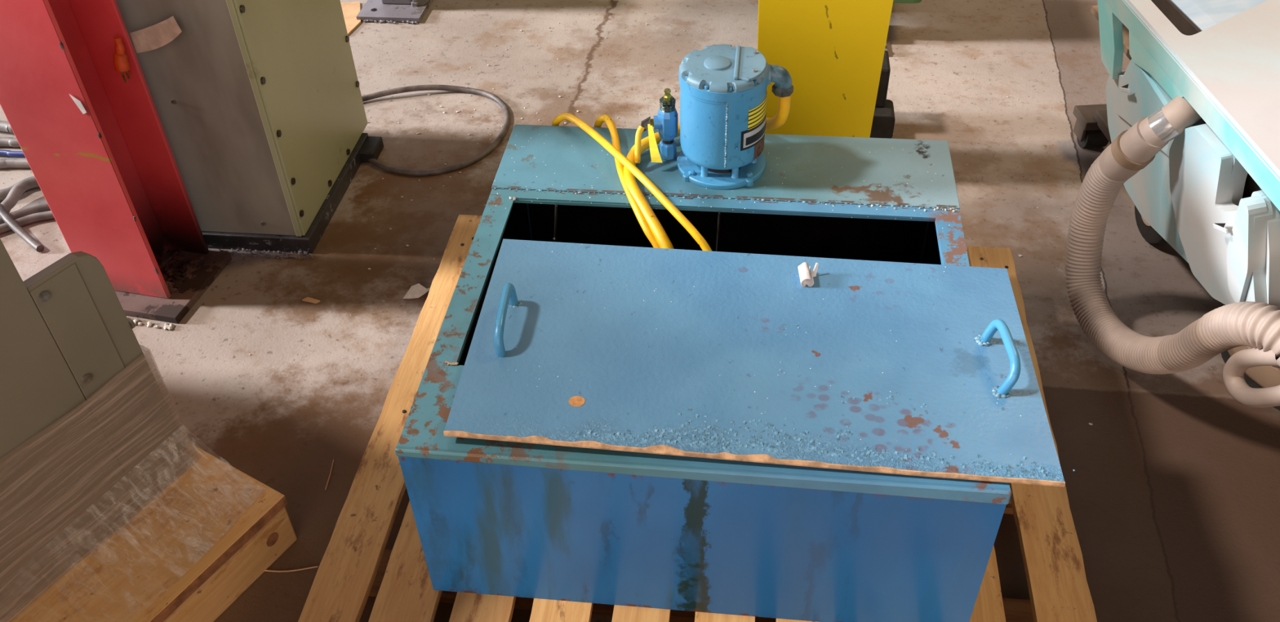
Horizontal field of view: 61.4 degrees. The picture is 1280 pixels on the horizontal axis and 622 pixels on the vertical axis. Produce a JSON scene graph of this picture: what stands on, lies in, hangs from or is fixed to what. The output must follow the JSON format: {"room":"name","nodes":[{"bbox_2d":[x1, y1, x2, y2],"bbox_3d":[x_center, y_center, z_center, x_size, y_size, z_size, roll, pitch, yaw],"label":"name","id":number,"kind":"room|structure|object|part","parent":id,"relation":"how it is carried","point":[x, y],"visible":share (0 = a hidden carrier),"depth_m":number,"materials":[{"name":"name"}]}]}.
{"room":"industrial hall","nodes":[
{"label":"industrial hall","id":0,"kind":"room"},
{"bbox_2d":[0,0,1279,621],"bbox_3d":[-0.114,-0.726,3.388,12.000,0.100,12.000,3,42,6],"label":"floor","id":1,"kind":"structure","parent":0,"point":[1173,490],"depth_m":2.57,"materials":[{"name":"concrete"}]},
{"bbox_2d":[0,120,13,133],"bbox_3d":[-1.804,-0.560,3.165,0.907,0.032,0.119,1,42,4],"label":"cable","id":2,"kind":"object","parent":1,"relation":"on","point":[5,126],"visible":0.17,"depth_m":3.13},
{"bbox_2d":[0,137,20,147],"bbox_3d":[-1.766,-0.490,3.091,0.808,0.028,0.050,-2,42,0],"label":"cable","id":3,"kind":"object","parent":1,"relation":"on","point":[4,141],"visible":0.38,"depth_m":3.07,"materials":[{"name":"grey rubber"}]},
{"bbox_2d":[0,149,25,156],"bbox_3d":[-1.749,-0.447,3.045,0.851,0.016,0.029,2,42,4],"label":"cable","id":4,"kind":"object","parent":1,"relation":"on","point":[6,153],"visible":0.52,"depth_m":3.04,"materials":[{"name":"blue rubber"}]},
{"bbox_2d":[0,157,30,168],"bbox_3d":[-1.757,-0.406,2.996,0.854,0.028,0.044,0,42,2],"label":"cable","id":5,"kind":"object","parent":1,"relation":"on","point":[10,162],"visible":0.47,"depth_m":2.99,"materials":[{"name":"grey rubber"}]},
{"bbox_2d":[0,175,39,213],"bbox_3d":[-1.681,-0.282,2.830,0.667,0.059,0.086,-24,46,-23],"label":"cable","id":6,"kind":"object","parent":1,"relation":"on","point":[17,190],"visible":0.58,"depth_m":2.84,"materials":[{"name":"grey rubber"}]},
{"bbox_2d":[0,182,39,200],"bbox_3d":[-1.738,-0.323,2.899,0.740,0.030,0.082,-9,42,-8],"label":"cable","id":7,"kind":"object","parent":1,"relation":"on","point":[4,193],"visible":0.14,"depth_m":2.88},
{"bbox_2d":[0,203,44,252],"bbox_3d":[-1.595,-0.214,2.760,0.230,0.046,0.026,30,51,31],"label":"cable","id":8,"kind":"object","parent":1,"relation":"on","point":[6,218],"visible":1,"depth_m":2.74,"materials":[{"name":"grey metal"}]},
{"bbox_2d":[0,201,50,224],"bbox_3d":[-1.625,-0.234,2.797,0.731,0.026,0.078,-20,45,-20],"label":"cable","id":9,"kind":"object","parent":1,"relation":"on","point":[42,206],"visible":0.35,"depth_m":2.82,"materials":[{"name":"grey rubber"}]},
{"bbox_2d":[0,210,54,233],"bbox_3d":[-1.602,-0.208,2.768,0.633,0.022,0.092,-18,44,-17],"label":"cable","id":10,"kind":"object","parent":1,"relation":"on","point":[44,215],"visible":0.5,"depth_m":2.79,"materials":[{"name":"grey rubber"}]},
{"bbox_2d":[0,0,231,324],"bbox_3d":[-1.220,-1.042,1.753,0.302,2.600,0.245,8,43,11],"label":"column","id":11,"kind":"structure","parent":1,"relation":"on","point":[95,144],"depth_m":2.36,"materials":[{"name":"metal"}]},
{"bbox_2d":[112,35,130,83],"bbox_3d":[-1.094,-0.529,2.270,0.031,0.095,0.033,3,42,6],"label":"plug","id":12,"kind":"object","parent":11,"relation":"attached to","point":[121,63],"visible":1,"depth_m":2.26,"materials":[{"name":"plastic"}]},
{"bbox_3d":[-1.187,-0.077,2.608,0.302,0.020,0.245,8,43,11],"label":"plate","id":13,"kind":"part","parent":11,"relation":"part of","materials":[{"name":"grey metal"}]},
{"bbox_2d":[8,439,297,621],"bbox_3d":[-1.446,0.508,1.875,1.207,0.130,1.130,21,46,24],"label":"shipping skid","id":14,"kind":"object","parent":1,"relation":"on","point":[147,571],"visible":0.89,"depth_m":1.87,"materials":[{"name":"brown wood"}]},
{"bbox_2d":[0,239,192,620],"bbox_3d":[-1.516,0.121,1.599,0.956,0.820,1.055,21,46,24],"label":"enclosure","id":15,"kind":"object","parent":14,"relation":"on","point":[66,332],"visible":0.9,"depth_m":1.68,"materials":[{"name":"grey paint"}]},
{"bbox_3d":[-1.028,0.182,1.510,0.003,0.780,0.480,21,46,24],"label":"panel","id":16,"kind":"part","parent":15,"relation":"part of","materials":[{"name":"grey paint"}]},
{"bbox_3d":[-0.878,0.131,1.784,0.003,0.485,0.078,21,46,24],"label":"panel","id":17,"kind":"part","parent":15,"relation":"part of","materials":[{"name":"grey paint"}]},
{"bbox_3d":[-0.878,0.121,1.805,0.022,0.512,0.121,21,46,24],"label":"plate","id":18,"kind":"part","parent":15,"relation":"part of","materials":[{"name":"grey paint"}]},
{"bbox_2d":[0,344,253,621],"bbox_3d":[-1.007,0.465,1.590,0.212,0.293,0.966,21,46,24],"label":"film","id":19,"kind":"object","parent":14,"relation":"on","point":[188,452],"visible":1,"depth_m":1.79,"materials":[{"name":"beige"}]},
{"bbox_2d":[133,318,174,330],"bbox_3d":[-1.160,0.026,2.500,0.177,0.011,0.025,7,42,10],"label":"rubble line","id":20,"kind":"object","parent":1,"relation":"on","point":[171,326],"visible":0.54,"depth_m":2.49,"materials":[{"name":"white stone"}]},
{"bbox_2d":[115,0,368,253],"bbox_3d":[-1.070,-0.896,2.411,0.538,1.500,0.538,3,42,6],"label":"cabinet","id":21,"kind":"object","parent":1,"relation":"on","point":[259,104],"visible":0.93,"depth_m":2.54,"materials":[{"name":"grey metal"}]},
{"bbox_2d":[129,16,182,53],"bbox_3d":[-1.026,-0.587,2.289,0.121,0.086,0.011,3,42,6],"label":"paper tag","id":22,"kind":"object","parent":21,"relation":"attached to","point":[156,36],"visible":1,"depth_m":2.29,"materials":[{"name":"beige paper"}]},
{"bbox_3d":[-0.821,-0.902,2.373,0.007,1.454,0.521,3,42,6],"label":"panel","id":23,"kind":"part","parent":21,"relation":"part of","materials":[{"name":"green paint"}]},
{"bbox_2d":[218,248,313,259],"bbox_3d":[-0.930,-0.143,2.681,0.252,0.010,0.033,3,42,6],"label":"metal swarf","id":24,"kind":"object","parent":1,"relation":"on","point":[256,251],"visible":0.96,"depth_m":2.68,"materials":[{"name":"grey metal"}]},
{"bbox_2d":[264,565,317,572],"bbox_3d":[-0.645,0.474,1.975,0.109,0.003,0.009,-3,42,-1],"label":"wire","id":25,"kind":"object","parent":1,"relation":"on","point":[317,566],"visible":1,"depth_m":1.97,"materials":[{"name":"beige metal"}]},
{"bbox_2d":[302,297,319,303],"bbox_3d":[-0.775,-0.025,2.545,0.043,0.004,0.013,11,43,14],"label":"chip","id":26,"kind":"object","parent":1,"relation":"on","point":[309,300],"visible":1,"depth_m":2.54,"materials":[{"name":"beige wood"}]},
{"bbox_2d":[324,459,333,489],"bbox_3d":[-0.616,0.324,2.142,0.004,0.003,0.077,-1,42,1],"label":"straw","id":27,"kind":"object","parent":1,"relation":"on","point":[333,460],"visible":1,"depth_m":2.14,"materials":[{"name":"beige plant"}]},
{"bbox_2d":[340,1,360,35],"bbox_3d":[-1.006,-0.989,3.639,0.148,0.006,0.240,3,42,6],"label":"cardboard sheet","id":28,"kind":"object","parent":1,"relation":"on","point":[350,10],"visible":0.41,"depth_m":3.65,"materials":[{"name":"beige cardboard"}]},
{"bbox_2d":[360,136,383,162],"bbox_3d":[-0.749,-0.449,2.999,0.047,0.035,0.085,3,42,6],"label":"block","id":29,"kind":"object","parent":1,"relation":"on","point":[373,146],"visible":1,"depth_m":2.98,"materials":[{"name":"black metal"}]},
{"bbox_2d":[355,0,432,23],"bbox_3d":[-0.836,-1.359,3.452,0.220,0.800,0.309,3,42,6],"label":"post foot","id":30,"kind":"object","parent":1,"relation":"on","point":[412,11],"visible":1,"depth_m":3.64,"materials":[{"name":"grey metal"}]},
{"bbox_3d":[-0.834,-1.375,3.457,0.105,0.782,0.120,3,42,6],"label":"post","id":31,"kind":"part","parent":30,"relation":"part of","materials":[{"name":"grey metal"}]},
{"bbox_2d":[403,283,430,298],"bbox_3d":[-0.523,-0.045,2.546,0.066,0.018,0.046,3,42,6],"label":"paper scrap","id":32,"kind":"object","parent":1,"relation":"on","point":[416,291],"visible":0.87,"depth_m":2.55,"materials":[{"name":"beige paper"}]},
{"bbox_2d":[361,84,510,176],"bbox_3d":[-0.612,-0.552,3.114,0.456,0.030,0.534,-27,47,-26],"label":"cable","id":33,"kind":"object","parent":1,"relation":"on","point":[493,146],"visible":0.94,"depth_m":3.08,"materials":[{"name":"grey rubber"}]},
{"bbox_2d":[248,8,1093,425],"bbox_3d":[-0.146,-0.404,2.948,2.446,0.006,1.807,3,42,6],"label":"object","id":34,"kind":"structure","parent":1,"relation":"on","point":[1020,255],"depth_m":3.13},
{"bbox_2d":[297,214,1097,621],"bbox_3d":[0.131,0.282,2.066,1.276,0.132,1.300,3,42,6],"label":"wooden pallet","id":35,"kind":"object","parent":1,"relation":"on","point":[355,566],"visible":0.25,"depth_m":1.84,"materials":[{"name":"brown wood"}]},
{"bbox_2d":[395,124,1011,621],"bbox_3d":[0.129,0.064,1.946,0.864,0.357,0.877,3,42,6],"label":"tank","id":36,"kind":"object","parent":35,"relation":"on","point":[491,517],"visible":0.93,"depth_m":1.67,"materials":[{"name":"metal"}]},
{"bbox_3d":[-0.159,-0.164,2.019,0.016,0.080,0.009,-19,44,-18],"label":"rod","id":37,"kind":"part","parent":36,"relation":"part of","materials":[{"name":"black metal"}]},
{"bbox_2d":[593,114,660,248],"bbox_3d":[-0.006,-0.155,2.057,0.037,0.216,0.577,-12,42,-11],"label":"hose","id":38,"kind":"object","parent":36,"relation":"attached to","point":[606,118],"visible":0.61,"depth_m":2.01,"materials":[{"name":"rubber"}]},
{"bbox_2d":[551,112,711,251],"bbox_3d":[0.009,-0.176,2.050,0.050,0.216,0.685,-23,46,-22],"label":"hose","id":39,"kind":"object","parent":36,"relation":"attached to","point":[584,126],"visible":0.71,"depth_m":1.98,"materials":[{"name":"rubber"}]},
{"bbox_2d":[634,88,678,163],"bbox_3d":[0.030,-0.343,2.034,0.080,0.146,0.077,3,42,6],"label":"valve","id":40,"kind":"object","parent":36,"relation":"on","point":[665,122],"visible":1,"depth_m":2.04,"materials":[{"name":"blue paint"}]},
{"bbox_3d":[0.011,-0.354,2.045,0.017,0.024,0.022,3,42,6],"label":"lever","id":41,"kind":"part","parent":40,"relation":"part of","materials":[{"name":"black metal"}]},
{"bbox_3d":[0.144,-0.104,2.027,0.010,0.195,0.004,-24,46,-23],"label":"rod","id":42,"kind":"part","parent":36,"relation":"part of","materials":[{"name":"black metal"}]},
{"bbox_2d":[676,44,793,189],"bbox_3d":[0.161,-0.360,1.990,0.190,0.222,0.170,23,47,25],"label":"motor","id":43,"kind":"object","parent":36,"relation":"on","point":[723,92],"visible":1,"depth_m":1.94,"materials":[{"name":"paint"}]},
{"bbox_2d":[623,94,791,248],"bbox_3d":[0.073,-0.186,1.997,0.283,0.346,0.545,15,44,19],"label":"hose","id":44,"kind":"object","parent":43,"relation":"attached to","point":[658,231],"visible":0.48,"depth_m":1.98,"materials":[{"name":"rubber"}]},
{"bbox_3d":[0.213,-0.328,1.972,0.014,0.040,0.089,24,48,26],"label":"name plate","id":45,"kind":"part","parent":43,"relation":"part of","materials":[{"name":"metal"}]},
{"bbox_2d":[742,114,766,148],"bbox_3d":[0.215,-0.328,1.972,0.012,0.030,0.084,23,47,25],"label":"label","id":46,"kind":"object","parent":43,"relation":"on","point":[753,134],"depth_m":1.96,"materials":[{"name":"black paper"}]},
{"bbox_2d":[443,239,1075,487],"bbox_3d":[0.174,0.037,1.663,0.900,0.062,0.478,3,42,6],"label":"tank lid","id":47,"kind":"object","parent":36,"relation":"on","point":[913,369],"visible":1,"depth_m":1.64,"materials":[{"name":"paint"}]},
{"bbox_3d":[-0.213,0.011,1.703,0.019,0.056,0.139,1,42,4],"label":"handle","id":48,"kind":"part","parent":47,"relation":"part of","materials":[{"name":"paint"}]},
{"bbox_2d":[568,395,585,406],"bbox_3d":[-0.093,0.133,1.588,0.024,0.001,0.022,3,42,6],"label":"disc","id":49,"kind":"object","parent":47,"relation":"on","point":[574,401],"depth_m":1.59,"materials":[{"name":"orange metal"}]},
{"bbox_2d":[797,262,813,286],"bbox_3d":[0.275,-0.060,1.789,0.021,0.024,0.041,-2,42,0],"label":"clip","id":50,"kind":"object","parent":47,"relation":"on","point":[805,273],"visible":1,"depth_m":1.78,"materials":[{"name":"white plastic"}]},
{"bbox_2d":[812,262,818,276],"bbox_3d":[0.292,-0.068,1.795,0.016,0.024,0.006,-34,51,-31],"label":"plastic sliver","id":51,"kind":"object","parent":47,"relation":"on","point":[815,268],"visible":0.93,"depth_m":1.80,"materials":[{"name":"plastic"}]},
{"bbox_3d":[0.541,0.065,1.614,0.032,0.058,0.127,-1,42,1],"label":"handle","id":52,"kind":"part","parent":47,"relation":"part of","materials":[{"name":"paint"}]},
{"bbox_2d":[757,0,894,138],"bbox_3d":[0.483,-0.874,2.627,0.400,1.100,0.360,3,42,6],"label":"guard","id":53,"kind":"object","parent":1,"relation":"on","point":[835,57],"visible":0.77,"depth_m":2.63,"materials":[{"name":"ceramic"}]},
{"bbox_3d":[0.638,-0.642,2.979,0.086,0.122,0.110,3,42,6],"label":"post","id":54,"kind":"part","parent":53,"relation":"part of","materials":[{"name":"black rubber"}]},
{"bbox_2d":[884,0,921,50],"bbox_3d":[0.698,-1.183,3.324,0.375,0.625,0.470,3,42,6],"label":"machine","id":55,"kind":"object","parent":1,"relation":"on","point":[894,1],"visible":0.08,"depth_m":3.34,"materials":[{"name":"paint"}]},
{"bbox_3d":[0.700,-1.252,3.309,0.375,0.500,0.320,3,42,6],"label":"frame","id":56,"kind":"part","parent":55,"relation":"part of","materials":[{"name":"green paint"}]},
{"bbox_2d":[1064,0,1279,410],"bbox_3d":[1.378,-0.212,2.178,0.890,0.658,1.590,-3,42,-1],"label":"machine","id":57,"kind":"object","parent":1,"relation":"on","point":[1191,124],"depth_m":2.06,"materials":[{"name":"teal plastic"}]},
{"bbox_3d":[1.243,-0.422,2.757,0.050,0.030,0.310,-3,42,-1],"label":"caster arm","id":58,"kind":"part","parent":57,"relation":"part of"},
{"bbox_3d":[1.052,0.110,1.825,0.047,0.156,0.148,-12,43,-11],"label":"lift handle","id":59,"kind":"part","parent":57,"relation":"part of","materials":[{"name":"beige plastic"}]}
]}

